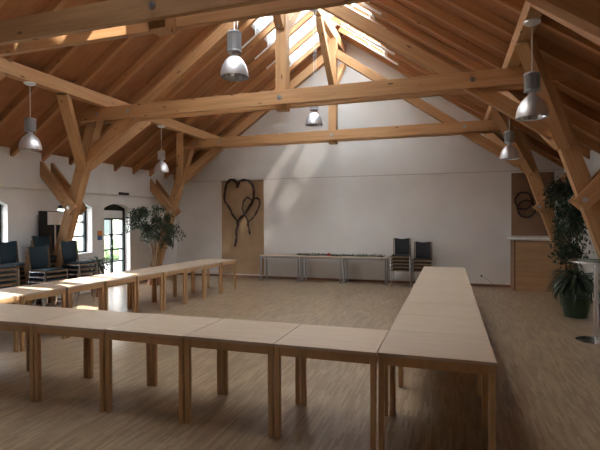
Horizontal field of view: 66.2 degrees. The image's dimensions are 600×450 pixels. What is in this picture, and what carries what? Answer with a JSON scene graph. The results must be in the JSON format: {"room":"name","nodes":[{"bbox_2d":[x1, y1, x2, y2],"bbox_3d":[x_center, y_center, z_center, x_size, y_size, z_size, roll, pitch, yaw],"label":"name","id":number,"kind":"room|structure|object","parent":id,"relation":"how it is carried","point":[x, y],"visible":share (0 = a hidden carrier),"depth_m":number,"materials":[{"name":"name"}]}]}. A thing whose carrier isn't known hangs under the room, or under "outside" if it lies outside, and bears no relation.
{"room":"community hall","nodes":[
{"label":"community hall","id":0,"kind":"room"},
{"bbox_2d":[0,146,176,304],"bbox_3d":[-6.492,0.054,7.071,0.410,3.200,15.850,0,1,18],"label":"wall","id":1,"kind":"structure","parent":0,"point":[23,193],"depth_m":11.12,"materials":[{"name":"white paint"}]},
{"bbox_2d":[58,205,92,254],"bbox_3d":[-5.273,0.079,10.655,0.260,1.230,1.020,0,1,18],"label":"window","id":2,"kind":"structure","parent":1,"relation":"in","point":[84,249],"depth_m":11.10,"materials":[{"name":"black paint"}]},
{"bbox_2d":[104,204,124,286],"bbox_3d":[-4.904,0.525,12.022,0.119,2.150,0.980,0,1,18],"label":"door","id":3,"kind":"structure","parent":1,"relation":"in","point":[112,212],"depth_m":12.15,"materials":[{"name":"black paint"}]},
{"bbox_2d":[0,275,599,449],"bbox_3d":[-1.116,1.752,5.348,11.780,0.200,16.450,0,1,18],"label":"floor","id":4,"kind":"structure","parent":0,"point":[548,380],"depth_m":4.72,"materials":[{"name":"brown wood"}]},
{"bbox_2d":[0,294,18,351],"bbox_3d":[-4.166,1.288,5.798,0.798,0.740,0.718,0,1,19],"label":"table","id":5,"kind":"object","parent":4,"relation":"on","point":[4,298],"visible":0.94,"depth_m":5.97,"materials":[{"name":"laminate"}]},
{"bbox_2d":[0,303,31,370],"bbox_3d":[-3.549,1.293,5.042,0.798,0.740,0.718,0,1,18],"label":"table","id":6,"kind":"object","parent":4,"relation":"on","point":[3,307],"visible":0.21,"depth_m":5.22,"materials":[{"name":"laminate"}]},
{"bbox_2d":[0,285,65,351],"bbox_3d":[-3.885,1.280,6.468,0.798,0.740,0.718,0,1,19],"label":"table","id":7,"kind":"object","parent":4,"relation":"on","point":[26,293],"visible":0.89,"depth_m":6.39,"materials":[{"name":"laminate"}]},
{"bbox_2d":[24,266,46,305],"bbox_3d":[-4.819,1.197,8.661,0.544,0.874,0.506,0,1,21],"label":"chair","id":8,"kind":"object","parent":4,"relation":"on","point":[24,266],"visible":0.11,"depth_m":8.52,"materials":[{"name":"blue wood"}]},
{"bbox_2d":[25,256,65,304],"bbox_3d":[-4.782,1.017,8.645,0.544,0.874,0.506,0,1,21],"label":"chair","id":9,"kind":"object","parent":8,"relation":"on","point":[35,280],"visible":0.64,"depth_m":8.50,"materials":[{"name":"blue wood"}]},
{"bbox_2d":[26,252,66,299],"bbox_3d":[-4.764,0.927,8.637,0.544,0.874,0.506,0,1,21],"label":"chair","id":10,"kind":"object","parent":9,"relation":"on","point":[55,274],"visible":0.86,"depth_m":8.50,"materials":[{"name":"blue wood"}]},
{"bbox_2d":[27,246,67,284],"bbox_3d":[-4.745,0.837,8.629,0.544,0.874,0.506,0,1,21],"label":"chair","id":11,"kind":"object","parent":10,"relation":"on","point":[37,256],"visible":0.94,"depth_m":8.64,"materials":[{"name":"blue fabric"}]},
{"bbox_2d":[0,306,88,400],"bbox_3d":[-2.782,1.293,4.793,0.798,0.740,0.718,0,1,18],"label":"table","id":12,"kind":"object","parent":4,"relation":"on","point":[23,319],"visible":0.58,"depth_m":4.64,"materials":[{"name":"laminate"}]},
{"bbox_2d":[38,211,60,302],"bbox_3d":[-5.292,0.663,9.768,0.210,1.920,0.510,0,1,18],"label":"display panel","id":13,"kind":"object","parent":4,"relation":"on","point":[44,229],"visible":0.44,"depth_m":9.64,"materials":[{"name":"black"}]},
{"bbox_2d":[47,212,63,301],"bbox_3d":[-5.176,0.673,9.736,0.200,1.900,0.420,0,1,18],"label":"stand","id":14,"kind":"object","parent":4,"relation":"on","point":[53,218],"visible":0.62,"depth_m":9.72,"materials":[{"name":"white paint"}]},
{"bbox_2d":[28,279,103,337],"bbox_3d":[-3.615,1.273,7.141,0.798,0.740,0.718,0,1,19],"label":"table","id":15,"kind":"object","parent":4,"relation":"on","point":[72,286],"visible":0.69,"depth_m":7.05,"materials":[{"name":"laminate"}]},
{"bbox_2d":[55,264,93,308],"bbox_3d":[-4.457,1.192,9.066,0.544,0.874,0.506,0,1,15],"label":"chair","id":16,"kind":"object","parent":4,"relation":"on","point":[55,264],"visible":0.09,"depth_m":8.91,"materials":[{"name":"blue fabric"}]},
{"bbox_2d":[55,260,94,305],"bbox_3d":[-4.438,1.102,9.059,0.544,0.874,0.506,0,1,15],"label":"chair","id":17,"kind":"object","parent":16,"relation":"on","point":[56,260],"visible":0.09,"depth_m":8.89,"materials":[{"name":"blue fabric"}]},
{"bbox_2d":[57,250,96,296],"bbox_3d":[-4.399,0.922,9.047,0.544,0.874,0.506,0,1,15],"label":"chair","id":18,"kind":"object","parent":17,"relation":"on","point":[83,272],"visible":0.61,"depth_m":8.89,"materials":[{"name":"blue fabric"}]},
{"bbox_2d":[58,246,96,277],"bbox_3d":[-4.380,0.832,9.041,0.544,0.874,0.506,0,1,15],"label":"chair","id":19,"kind":"object","parent":18,"relation":"on","point":[86,267],"visible":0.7,"depth_m":8.89,"materials":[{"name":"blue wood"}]},
{"bbox_2d":[59,240,97,277],"bbox_3d":[-4.361,0.742,9.035,0.544,0.874,0.506,0,1,15],"label":"chair","id":20,"kind":"object","parent":19,"relation":"on","point":[69,249],"visible":0.92,"depth_m":9.04,"materials":[{"name":"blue fabric"}]},
{"bbox_2d":[33,310,151,411],"bbox_3d":[-2.015,1.293,4.545,0.798,0.740,0.718,0,1,18],"label":"table","id":21,"kind":"object","parent":4,"relation":"on","point":[90,324],"visible":0.82,"depth_m":4.33,"materials":[{"name":"laminate"}]},
{"bbox_2d":[80,256,116,296],"bbox_3d":[-4.528,1.167,10.364,0.769,0.894,0.808,0,1,18],"label":"spider plant","id":22,"kind":"object","parent":4,"relation":"on","point":[100,262],"visible":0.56,"depth_m":10.30,"materials":[{"name":"green plant"}]},
{"bbox_2d":[68,275,135,312],"bbox_3d":[-3.345,1.265,7.813,0.798,0.740,0.718,0,1,19],"label":"table","id":23,"kind":"object","parent":4,"relation":"on","point":[109,280],"visible":0.59,"depth_m":7.71,"materials":[{"name":"laminate"}]},
{"bbox_2d":[101,270,162,312],"bbox_3d":[-3.083,1.258,8.489,0.798,0.740,0.718,0,1,19],"label":"table","id":24,"kind":"object","parent":4,"relation":"on","point":[140,275],"visible":0.65,"depth_m":8.44,"materials":[{"name":"laminate"}]},
{"bbox_2d":[122,203,186,284],"bbox_3d":[-3.867,0.502,12.180,1.610,2.186,1.030,-1,1,-29],"label":"fig","id":25,"kind":"object","parent":4,"relation":"on","point":[143,212],"visible":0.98,"depth_m":12.22,"materials":[{"name":"green plant"}]},
{"bbox_2d":[130,267,185,310],"bbox_3d":[-2.822,1.250,9.165,0.798,0.740,0.718,0,1,19],"label":"table","id":26,"kind":"object","parent":4,"relation":"on","point":[167,271],"visible":0.72,"depth_m":8.96,"materials":[{"name":"laminate"}]},
{"bbox_2d":[104,314,222,423],"bbox_3d":[-1.246,1.292,4.305,0.798,0.740,0.718,0,1,18],"label":"table","id":27,"kind":"object","parent":4,"relation":"on","point":[154,329],"visible":0.76,"depth_m":4.08,"materials":[{"name":"laminate"}]},
{"bbox_2d":[154,264,204,303],"bbox_3d":[-2.571,1.243,9.844,0.798,0.740,0.718,0,1,19],"label":"table","id":28,"kind":"object","parent":4,"relation":"on","point":[189,267],"visible":0.83,"depth_m":9.71,"materials":[{"name":"laminate"}]},
{"bbox_2d":[175,261,220,297],"bbox_3d":[-2.329,1.235,10.526,0.798,0.740,0.718,0,1,19],"label":"table","id":29,"kind":"object","parent":4,"relation":"on","point":[207,264],"visible":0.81,"depth_m":10.57,"materials":[{"name":"laminate"}]},
{"bbox_2d":[193,259,235,292],"bbox_3d":[-2.078,1.228,11.205,0.798,0.740,0.718,0,1,19],"label":"table","id":30,"kind":"object","parent":4,"relation":"on","point":[223,261],"visible":0.77,"depth_m":11.13,"materials":[{"name":"laminate"}]},
{"bbox_2d":[184,319,300,436],"bbox_3d":[-0.478,1.292,4.058,0.798,0.740,0.718,0,1,18],"label":"table","id":31,"kind":"object","parent":4,"relation":"on","point":[249,336],"visible":0.86,"depth_m":3.84,"materials":[{"name":"laminate"}]},
{"bbox_2d":[259,254,303,281],"bbox_3d":[-0.515,1.216,13.110,1.190,0.715,0.500,0,1,18],"label":"table","id":32,"kind":"object","parent":4,"relation":"on","point":[266,256],"visible":0.86,"depth_m":13.01,"materials":[{"name":"brown wood"}]},
{"bbox_2d":[0,0,599,79],"bbox_3d":[-1.391,-1.501,4.723,11.039,6.392,2.805,0,1,18],"label":"roof truss","id":33,"kind":"object","parent":4,"relation":"on","point":[112,19],"visible":1,"depth_m":4.67,"materials":[{"name":"brown wood"}]},
{"bbox_2d":[0,57,218,138],"bbox_3d":[-4.737,-2.417,6.472,0.160,0.220,15.845,0,1,18],"label":"purlin","id":34,"kind":"object","parent":33,"relation":"on","point":[11,69],"visible":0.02,"depth_m":8.29,"materials":[{"name":"brown wood"}]},
{"bbox_2d":[18,81,41,150],"bbox_3d":[-4.402,-1.772,7.504,0.340,1.088,0.340,0,1,18],"label":"pendant lamp","id":35,"kind":"object","parent":34,"relation":"hanging from","point":[28,142],"visible":1,"depth_m":7.44,"materials":[{"name":"silver metal"}]},
{"bbox_2d":[0,0,109,127],"bbox_3d":[-3.450,-3.206,7.516,5.578,3.959,0.080,0,1,18],"label":"rafter","id":36,"kind":"object","parent":34,"relation":"on","point":[60,58],"visible":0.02,"depth_m":7.88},
{"bbox_2d":[41,30,180,160],"bbox_3d":[-3.000,-3.221,8.905,5.578,3.959,0.080,0,1,18],"label":"rafter","id":37,"kind":"object","parent":34,"relation":"on","point":[161,42],"visible":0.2,"depth_m":9.02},
{"bbox_2d":[154,125,168,172],"bbox_3d":[-3.293,-1.804,10.928,0.340,1.098,0.340,0,1,18],"label":"pendant lamp","id":38,"kind":"object","parent":34,"relation":"hanging from","point":[161,166],"visible":1,"depth_m":10.85,"materials":[{"name":"silver metal"}]},
{"bbox_2d":[114,21,274,171],"bbox_3d":[-2.325,-3.244,10.988,5.578,3.959,0.080,0,1,18],"label":"rafter","id":39,"kind":"object","parent":34,"relation":"on","point":[271,27],"visible":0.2,"depth_m":10.96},
{"bbox_2d":[149,16,330,176],"bbox_3d":[-1.875,-3.259,12.377,5.578,3.959,0.080,0,1,18],"label":"rafter","id":40,"kind":"object","parent":34,"relation":"on","point":[266,72],"visible":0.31,"depth_m":12.16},
{"bbox_2d":[164,29,337,178],"bbox_3d":[-1.651,-3.266,13.072,5.578,3.959,0.080,0,1,18],"label":"rafter","id":41,"kind":"object","parent":34,"relation":"on","point":[271,84],"visible":0.34,"depth_m":12.84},
{"bbox_2d":[174,36,341,179],"bbox_3d":[-1.496,-3.272,13.547,5.578,3.959,0.080,0,1,18],"label":"rafter","id":42,"kind":"object","parent":34,"relation":"on","point":[318,54],"visible":0.31,"depth_m":13.55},
{"bbox_2d":[484,1,542,119],"bbox_3d":[2.303,-2.419,4.192,0.160,0.220,15.845,0,1,18],"label":"brace","id":43,"kind":"object","parent":33,"relation":"on","point":[522,33],"visible":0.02,"depth_m":5.77,"materials":[{"name":"brown wood"}]},
{"bbox_2d":[331,16,553,148],"bbox_3d":[3.447,-3.261,10.653,5.578,3.959,0.080,0,1,18],"label":"rafter","id":44,"kind":"object","parent":43,"relation":"on","point":[480,103],"visible":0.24,"depth_m":10.77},
{"bbox_2d":[338,27,561,161],"bbox_3d":[3.672,-3.268,11.347,5.578,3.959,0.080,0,1,18],"label":"rafter","id":45,"kind":"object","parent":43,"relation":"on","point":[414,72],"visible":0.46,"depth_m":11.25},
{"bbox_2d":[342,35,563,168],"bbox_3d":[3.826,-3.273,11.823,5.578,3.959,0.080,0,1,18],"label":"rafter","id":46,"kind":"object","parent":43,"relation":"on","point":[540,152],"visible":0.31,"depth_m":11.79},
{"bbox_2d":[347,4,599,153],"bbox_3d":[2.997,-3.245,9.264,5.578,3.959,0.080,0,1,18],"label":"rafter","id":47,"kind":"object","parent":43,"relation":"on","point":[581,138],"visible":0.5,"depth_m":9.27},
{"bbox_2d":[355,2,599,140],"bbox_3d":[2.772,-3.238,8.570,5.578,3.959,0.080,0,1,18],"label":"rafter","id":48,"kind":"object","parent":43,"relation":"on","point":[474,65],"visible":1,"depth_m":8.55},
{"bbox_2d":[374,0,599,124],"bbox_3d":[2.547,-3.230,7.875,5.578,3.959,0.080,0,1,18],"label":"rafter","id":49,"kind":"object","parent":43,"relation":"on","point":[487,57],"visible":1,"depth_m":7.77,"materials":[{"name":"wood"}]},
{"bbox_2d":[404,0,599,105],"bbox_3d":[2.322,-3.223,7.181,5.578,3.959,0.080,0,1,18],"label":"rafter","id":50,"kind":"object","parent":43,"relation":"on","point":[575,86],"visible":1,"depth_m":7.01,"materials":[{"name":"wood"}]},
{"bbox_2d":[499,117,518,159],"bbox_3d":[3.723,-1.762,8.183,0.320,1.178,0.320,0,1,18],"label":"pendant lamp","id":51,"kind":"object","parent":43,"relation":"hanging from","point":[509,152],"visible":0.92,"depth_m":8.12,"materials":[{"name":"silver metal"}]},
{"bbox_2d":[442,0,599,82],"bbox_3d":[2.098,-3.215,6.486,5.578,3.959,0.080,0,1,18],"label":"rafter","id":52,"kind":"object","parent":43,"relation":"on","point":[478,12],"visible":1,"depth_m":6.11,"materials":[{"name":"wood"}]},
{"bbox_2d":[515,18,548,120],"bbox_3d":[2.644,-1.770,5.242,0.340,1.098,0.340,0,1,18],"label":"pendant lamp","id":53,"kind":"object","parent":43,"relation":"hanging from","point":[532,107],"visible":1,"depth_m":5.18,"materials":[{"name":"silver metal"}]},
{"bbox_2d":[492,0,599,54],"bbox_3d":[1.873,-3.208,5.792,5.578,3.959,0.080,0,1,18],"label":"rafter","id":54,"kind":"object","parent":43,"relation":"on","point":[516,6],"visible":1,"depth_m":5.40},
{"bbox_2d":[40,5,599,300],"bbox_3d":[-0.285,-1.538,8.138,11.039,6.392,2.805,0,1,18],"label":"roof truss","id":55,"kind":"object","parent":4,"relation":"on","point":[556,130],"visible":0.85,"depth_m":7.81,"materials":[{"name":"brown wood"}]},
{"bbox_2d":[299,255,343,283],"bbox_3d":[0.627,1.216,12.740,1.190,0.715,0.500,0,1,18],"label":"table","id":56,"kind":"object","parent":4,"relation":"on","point":[303,256],"visible":0.72,"depth_m":12.59,"materials":[{"name":"brown wood"}]},
{"bbox_2d":[297,253,385,256],"bbox_3d":[1.104,0.809,12.579,2.505,0.106,0.376,0,1,18],"label":"evergreen garland","id":57,"kind":"object","parent":56,"relation":"on","point":[306,254],"visible":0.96,"depth_m":12.53,"materials":[{"name":"green plant"}]},
{"bbox_2d":[274,324,388,449],"bbox_3d":[0.287,1.292,3.804,0.798,0.740,0.718,0,1,18],"label":"table","id":58,"kind":"object","parent":4,"relation":"on","point":[333,343],"visible":0.92,"depth_m":3.58,"materials":[{"name":"laminate"}]},
{"bbox_2d":[150,16,573,276],"bbox_3d":[0.841,-1.576,11.614,11.162,6.392,2.652,0,1,18],"label":"roof truss","id":59,"kind":"object","parent":4,"relation":"on","point":[472,130],"visible":0.7,"depth_m":11.42,"materials":[{"name":"brown wood"}]},
{"bbox_2d":[314,9,345,53],"bbox_3d":[-1.225,-4.778,5.309,0.140,0.260,15.845,0,1,18],"label":"ridge beam","id":60,"kind":"structure","parent":59,"relation":"on","point":[331,31],"depth_m":11.26,"materials":[{"name":"brown wood"}]},
{"bbox_2d":[220,21,248,80],"bbox_3d":[-0.903,-3.343,6.301,0.385,2.628,0.385,0,1,18],"label":"pendant lamp","id":61,"kind":"object","parent":60,"relation":"hanging from","point":[234,68],"visible":1,"depth_m":6.23,"materials":[{"name":"silver metal"}]},
{"bbox_2d":[306,9,321,126],"bbox_3d":[0.301,-3.438,10.020,0.370,2.518,0.370,0,1,18],"label":"pendant lamp","id":62,"kind":"object","parent":60,"relation":"hanging from","point":[313,119],"visible":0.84,"depth_m":9.95,"materials":[{"name":"silver metal"}]},
{"bbox_2d":[342,256,388,284],"bbox_3d":[1.769,1.216,12.370,1.190,0.715,0.500,0,1,18],"label":"table","id":63,"kind":"object","parent":4,"relation":"on","point":[346,258],"visible":0.99,"depth_m":12.26,"materials":[{"name":"brown wood"}]},
{"bbox_2d":[390,268,411,287],"bbox_3d":[2.630,1.139,11.915,0.506,0.874,0.544,0,1,18],"label":"chair","id":64,"kind":"object","parent":4,"relation":"on","point":[393,269],"visible":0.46,"depth_m":11.73,"materials":[{"name":"silver fabric"}]},
{"bbox_2d":[390,250,411,283],"bbox_3d":[2.622,1.050,11.890,0.506,0.874,0.544,0,1,18],"label":"chair","id":65,"kind":"object","parent":64,"relation":"on","point":[393,265],"visible":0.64,"depth_m":11.71,"materials":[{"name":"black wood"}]},
{"bbox_2d":[390,242,411,276],"bbox_3d":[2.605,0.870,11.839,0.506,0.874,0.544,0,1,18],"label":"chair","id":66,"kind":"object","parent":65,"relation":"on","point":[393,259],"visible":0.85,"depth_m":11.66,"materials":[{"name":"silver wood"}]},
{"bbox_2d":[390,238,411,273],"bbox_3d":[2.597,0.780,11.813,0.506,0.874,0.544,0,1,18],"label":"chair","id":67,"kind":"object","parent":66,"relation":"on","point":[401,245],"visible":0.97,"depth_m":11.97,"materials":[{"name":"fabric"}]},
{"bbox_2d":[412,257,430,286],"bbox_3d":[3.147,1.139,11.790,0.506,0.874,0.544,0,1,18],"label":"chair","id":68,"kind":"object","parent":4,"relation":"on","point":[415,269],"visible":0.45,"depth_m":11.60,"materials":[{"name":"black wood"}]},
{"bbox_2d":[412,248,431,283],"bbox_3d":[3.139,1.049,11.765,0.506,0.874,0.544,0,1,18],"label":"chair","id":69,"kind":"object","parent":68,"relation":"on","point":[414,266],"visible":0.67,"depth_m":11.59,"materials":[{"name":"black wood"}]},
{"bbox_2d":[412,242,432,276],"bbox_3d":[3.122,0.870,11.713,0.506,0.874,0.544,0,1,18],"label":"chair","id":70,"kind":"object","parent":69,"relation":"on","point":[422,248],"visible":0.97,"depth_m":11.89,"materials":[{"name":"fabric"}]},
{"bbox_2d":[378,330,496,449],"bbox_3d":[1.054,1.292,3.562,0.798,0.740,0.718,0,1,18],"label":"table","id":71,"kind":"object","parent":4,"relation":"on","point":[422,350],"visible":1,"depth_m":3.34,"materials":[{"name":"laminate"}]},
{"bbox_2d":[390,314,487,412],"bbox_3d":[1.277,1.284,4.250,0.798,0.740,0.718,0,1,18],"label":"table","id":72,"kind":"object","parent":4,"relation":"on","point":[403,322],"visible":0.56,"depth_m":4.23,"materials":[{"name":"laminate"}]},
{"bbox_2d":[399,302,481,318],"bbox_3d":[1.500,1.277,4.938,0.798,0.740,0.718,0,1,18],"label":"table","id":73,"kind":"object","parent":4,"relation":"on","point":[410,308],"visible":0.52,"depth_m":4.88,"materials":[{"name":"laminate"}]},
{"bbox_2d":[405,293,476,305],"bbox_3d":[1.723,1.269,5.625,0.798,0.740,0.718,0,1,18],"label":"table","id":74,"kind":"object","parent":4,"relation":"on","point":[412,297],"visible":0.33,"depth_m":5.56,"materials":[{"name":"laminate"}]},
{"bbox_2d":[410,285,473,295],"bbox_3d":[1.946,1.262,6.313,0.798,0.740,0.718,0,1,18],"label":"table","id":75,"kind":"object","parent":4,"relation":"on","point":[416,289],"visible":0.38,"depth_m":6.27,"materials":[{"name":"laminate"}]},
{"bbox_2d":[414,279,471,287],"bbox_3d":[2.168,1.254,7.001,0.798,0.740,0.718,0,1,18],"label":"table","id":76,"kind":"object","parent":4,"relation":"on","point":[420,282],"visible":0.39,"depth_m":6.96,"materials":[{"name":"laminate"}]},
{"bbox_2d":[417,274,468,280],"bbox_3d":[2.391,1.247,7.689,0.798,0.740,0.718,0,1,18],"label":"table","id":77,"kind":"object","parent":4,"relation":"on","point":[421,276],"visible":0.38,"depth_m":7.68,"materials":[{"name":"laminate"}]},
{"bbox_2d":[420,270,466,275],"bbox_3d":[2.614,1.239,8.377,0.798,0.740,0.718,0,1,18],"label":"table","id":78,"kind":"object","parent":4,"relation":"on","point":[427,272],"visible":0.3,"depth_m":8.40,"materials":[{"name":"laminate"}]},
{"bbox_2d":[422,266,465,270],"bbox_3d":[2.837,1.232,9.065,0.798,0.740,0.718,0,1,18],"label":"table","id":79,"kind":"object","parent":4,"relation":"on","point":[424,267],"visible":0.39,"depth_m":9.10,"materials":[{"name":"laminate"}]},
{"bbox_2d":[507,238,560,291],"bbox_3d":[5.654,0.947,11.125,1.120,1.250,0.650,0,1,18],"label":"bar counter","id":80,"kind":"object","parent":4,"relation":"on","point":[530,265],"depth_m":10.88,"materials":[{"name":"brown wood"}]},
{"bbox_2d":[538,173,593,305],"bbox_3d":[5.245,0.236,8.981,0.979,2.716,1.408,0,1,-7],"label":"fig","id":81,"kind":"object","parent":4,"relation":"on","point":[572,223],"visible":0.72,"depth_m":8.91,"materials":[{"name":"green"}]},
{"bbox_2d":[558,287,581,305],"bbox_3d":[5.333,1.413,9.063,0.480,0.360,0.480,0,1,18],"label":"pot","id":82,"kind":"object","parent":4,"relation":"on","point":[569,291],"depth_m":8.98,"materials":[{"name":"plastic"}]},
{"bbox_2d":[546,267,599,318],"bbox_3d":[4.852,1.180,8.065,1.023,0.849,0.950,0,1,18],"label":"potted plant","id":83,"kind":"object","parent":4,"relation":"on","point":[574,305],"visible":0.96,"depth_m":7.92,"materials":[{"name":"green plant"}]},
{"bbox_2d":[568,259,599,344],"bbox_3d":[4.138,1.060,6.429,0.686,1.125,0.686,0,1,18],"label":"bistro table","id":84,"kind":"object","parent":4,"relation":"on","point":[595,339],"visible":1,"depth_m":6.41,"materials":[{"name":"silver metal"}]},
{"bbox_3d":[-5.491,1.198,8.791,0.543,0.874,0.506,0,1,15],"label":"chair","id":85,"kind":"object","parent":4,"relation":"on","visible":0},
{"bbox_2d":[8,281,35,303],"bbox_3d":[-5.472,1.108,8.785,0.544,0.874,0.506,0,1,15],"label":"chair","id":86,"kind":"object","parent":85,"relation":"on","point":[22,283],"visible":0.16,"depth_m":8.72,"materials":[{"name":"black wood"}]},
{"bbox_2d":[9,276,36,299],"bbox_3d":[-5.453,1.018,8.779,0.544,0.874,0.506,0,1,15],"label":"chair","id":87,"kind":"object","parent":86,"relation":"on","point":[22,278],"visible":0.09,"depth_m":8.68,"materials":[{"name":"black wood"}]},
{"bbox_2d":[9,260,24,286],"bbox_3d":[-5.434,0.928,8.773,0.544,0.874,0.506,0,1,15],"label":"chair","id":88,"kind":"object","parent":87,"relation":"on","point":[21,273],"visible":0.18,"depth_m":8.63,"materials":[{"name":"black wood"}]},
{"bbox_2d":[0,258,23,281],"bbox_3d":[-5.415,0.838,8.767,0.544,0.874,0.506,0,1,15],"label":"chair","id":89,"kind":"object","parent":88,"relation":"on","point":[21,269],"visible":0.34,"depth_m":8.73,"materials":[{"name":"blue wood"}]},
{"bbox_2d":[0,241,24,276],"bbox_3d":[-5.396,0.748,8.761,0.544,0.874,0.506,0,1,15],"label":"chair","id":90,"kind":"object","parent":89,"relation":"on","point":[8,250],"visible":0.61,"depth_m":8.81,"materials":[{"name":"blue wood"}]},
{"bbox_2d":[0,0,599,174],"bbox_3d":[-1.219,-3.211,5.327,11.700,4.145,16.450,0,1,18],"label":"ceiling","id":91,"kind":"structure","parent":0,"point":[84,56],"depth_m":8.61,"materials":[{"name":"wood"}]},
{"bbox_2d":[2,0,68,60],"bbox_3d":[-3.675,-3.198,6.822,5.578,3.959,0.080,0,1,18],"label":"rafter","id":92,"kind":"object","parent":91,"relation":"attached to","point":[54,5],"visible":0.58,"depth_m":6.78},
{"bbox_2d":[10,37,133,156],"bbox_3d":[-3.225,-3.213,8.210,5.578,3.959,0.080,0,1,18],"label":"rafter","id":93,"kind":"object","parent":91,"relation":"attached to","point":[119,44],"visible":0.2,"depth_m":8.40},
{"bbox_2d":[69,23,222,164],"bbox_3d":[-2.775,-3.229,9.599,5.578,3.959,0.080,0,1,18],"label":"rafter","id":94,"kind":"object","parent":91,"relation":"attached to","point":[210,29],"visible":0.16,"depth_m":9.56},
{"bbox_2d":[159,18,258,101],"bbox_3d":[-2.550,-3.236,10.294,5.578,3.959,0.080,0,1,18],"label":"rafter","id":95,"kind":"object","parent":91,"relation":"attached to","point":[249,22],"visible":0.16,"depth_m":10.13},
{"bbox_2d":[132,11,314,173],"bbox_3d":[-2.100,-3.251,11.683,5.578,3.959,0.080,0,1,18],"label":"rafter","id":96,"kind":"object","parent":91,"relation":"attached to","point":[309,15],"visible":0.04,"depth_m":11.56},
{"bbox_2d":[241,16,272,48],"bbox_3d":[-0.558,-4.623,10.017,1.593,1.389,0.650,0,1,18],"label":"skylight","id":97,"kind":"object","parent":91,"relation":"attached to","point":[262,23],"visible":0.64,"depth_m":10.18,"materials":[{"name":"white glass"}]},
{"bbox_2d":[254,10,309,59],"bbox_3d":[-0.333,-4.630,10.711,1.593,1.389,0.650,0,1,18],"label":"skylight","id":98,"kind":"object","parent":91,"relation":"attached to","point":[270,39],"visible":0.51,"depth_m":10.85,"materials":[{"name":"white glass"}]},
{"bbox_2d":[266,11,328,68],"bbox_3d":[-0.108,-4.638,11.406,1.593,1.389,0.650,0,1,18],"label":"skylight","id":99,"kind":"object","parent":91,"relation":"attached to","point":[306,28],"visible":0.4,"depth_m":11.47,"materials":[{"name":"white glass"}]},
{"bbox_2d":[290,14,336,65],"bbox_3d":[0.117,-4.646,12.100,1.593,1.389,0.650,0,1,18],"label":"skylight","id":100,"kind":"object","parent":91,"relation":"attached to","point":[311,42],"visible":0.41,"depth_m":12.19,"materials":[{"name":"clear glass"}]},
{"bbox_2d":[338,24,397,64],"bbox_3d":[1.670,-4.646,11.597,1.593,1.389,0.650,0,1,18],"label":"skylight","id":101,"kind":"object","parent":91,"relation":"attached to","point":[355,39],"visible":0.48,"depth_m":11.59,"materials":[{"name":"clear glass"}]},
{"bbox_2d":[341,23,394,54],"bbox_3d":[1.445,-4.638,10.903,1.593,1.389,0.650,0,1,18],"label":"skylight","id":102,"kind":"object","parent":91,"relation":"attached to","point":[343,24],"visible":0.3,"depth_m":10.84,"materials":[{"name":"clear glass"}]},
{"bbox_2d":[177,36,568,284],"bbox_3d":[1.370,-1.874,12.991,11.040,6.885,0.300,0,1,18],"label":"wall","id":103,"kind":"structure","parent":0,"point":[466,217],"depth_m":12.70,"materials":[{"name":"paint"}]},
{"bbox_2d":[221,180,263,274],"bbox_3d":[-1.727,0.068,13.831,1.380,2.805,0.059,0,1,18],"label":"panel","id":104,"kind":"object","parent":103,"relation":"attached to","point":[246,253],"visible":0.94,"depth_m":13.82,"materials":[{"name":"brown wood"}]},
{"bbox_2d":[223,178,254,246],"bbox_3d":[-1.830,-0.374,13.775,1.062,2.087,0.085,0,1,18],"label":"heart","id":105,"kind":"object","parent":104,"relation":"attached to","point":[229,180],"visible":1,"depth_m":13.77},
{"bbox_2d":[177,273,509,286],"bbox_3d":[0.704,1.540,13.076,9.660,0.060,0.020,0,1,18],"label":"baseboard","id":106,"kind":"structure","parent":103,"relation":"attached to","point":[225,275],"depth_m":13.01,"materials":[{"name":"brown"}]},
{"bbox_2d":[190,169,563,181],"bbox_3d":[1.315,-1.354,12.855,10.940,0.017,0.012,0,1,18],"label":"trim","id":107,"kind":"structure","parent":103,"relation":"attached to","point":[548,169],"depth_m":12.57,"materials":[{"name":"grey"}]},
{"bbox_2d":[511,172,553,235],"bbox_3d":[5.767,-0.517,11.411,0.960,1.570,0.018,0,1,18],"label":"panel","id":108,"kind":"object","parent":103,"relation":"attached to","point":[534,225],"visible":0.71,"depth_m":11.46,"materials":[{"name":"wood"}]},
{"bbox_2d":[564,150,599,303],"bbox_3d":[4.215,0.050,3.602,0.480,3.200,15.850,0,1,18],"label":"wall","id":109,"kind":"structure","parent":0,"point":[593,164],"depth_m":9.37,"materials":[{"name":"white paint"}]},
{"bbox_3d":[-5.116,0.831,9.366,0.543,0.874,0.506,0,1,18],"label":"chair","id":110,"kind":"object","parent":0,"visible":0},
{"bbox_2d":[31,240,55,264],"bbox_3d":[-5.097,0.741,9.359,0.544,0.874,0.506,0,1,18],"label":"chair","id":111,"kind":"object","parent":110,"relation":"on","point":[52,261],"visible":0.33,"depth_m":9.21,"materials":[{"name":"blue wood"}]},
{"bbox_2d":[31,235,56,265],"bbox_3d":[-5.079,0.651,9.352,0.544,0.874,0.506,0,1,18],"label":"chair","id":112,"kind":"object","parent":111,"relation":"on","point":[37,241],"visible":0.43,"depth_m":9.43,"materials":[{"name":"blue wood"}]},
{"label":"outside","id":113,"kind":"structure","parent":0,"visible":0},
{"bbox_2d":[105,262,118,273],"bbox_3d":[-27.987,1.805,24.854,51.430,0.200,90.000,0,1,18],"label":"ground","id":114,"kind":"structure","parent":113,"point":[116,266],"depth_m":18.36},
{"bbox_2d":[58,209,118,241],"bbox_3d":[-15.079,-1.640,24.840,6.800,6.600,10.600,0,1,18],"label":"house","id":115,"kind":"structure","parent":114,"relation":"on","point":[106,222],"depth_m":26.82,"materials":[{"name":"beige"}]},
{"bbox_2d":[77,239,118,261],"bbox_3d":[-9.329,1.259,19.950,1.709,1.158,7.190,0,1,18],"label":"hedge","id":116,"kind":"object","parent":114,"relation":"on","point":[115,242],"visible":0.12,"depth_m":20.57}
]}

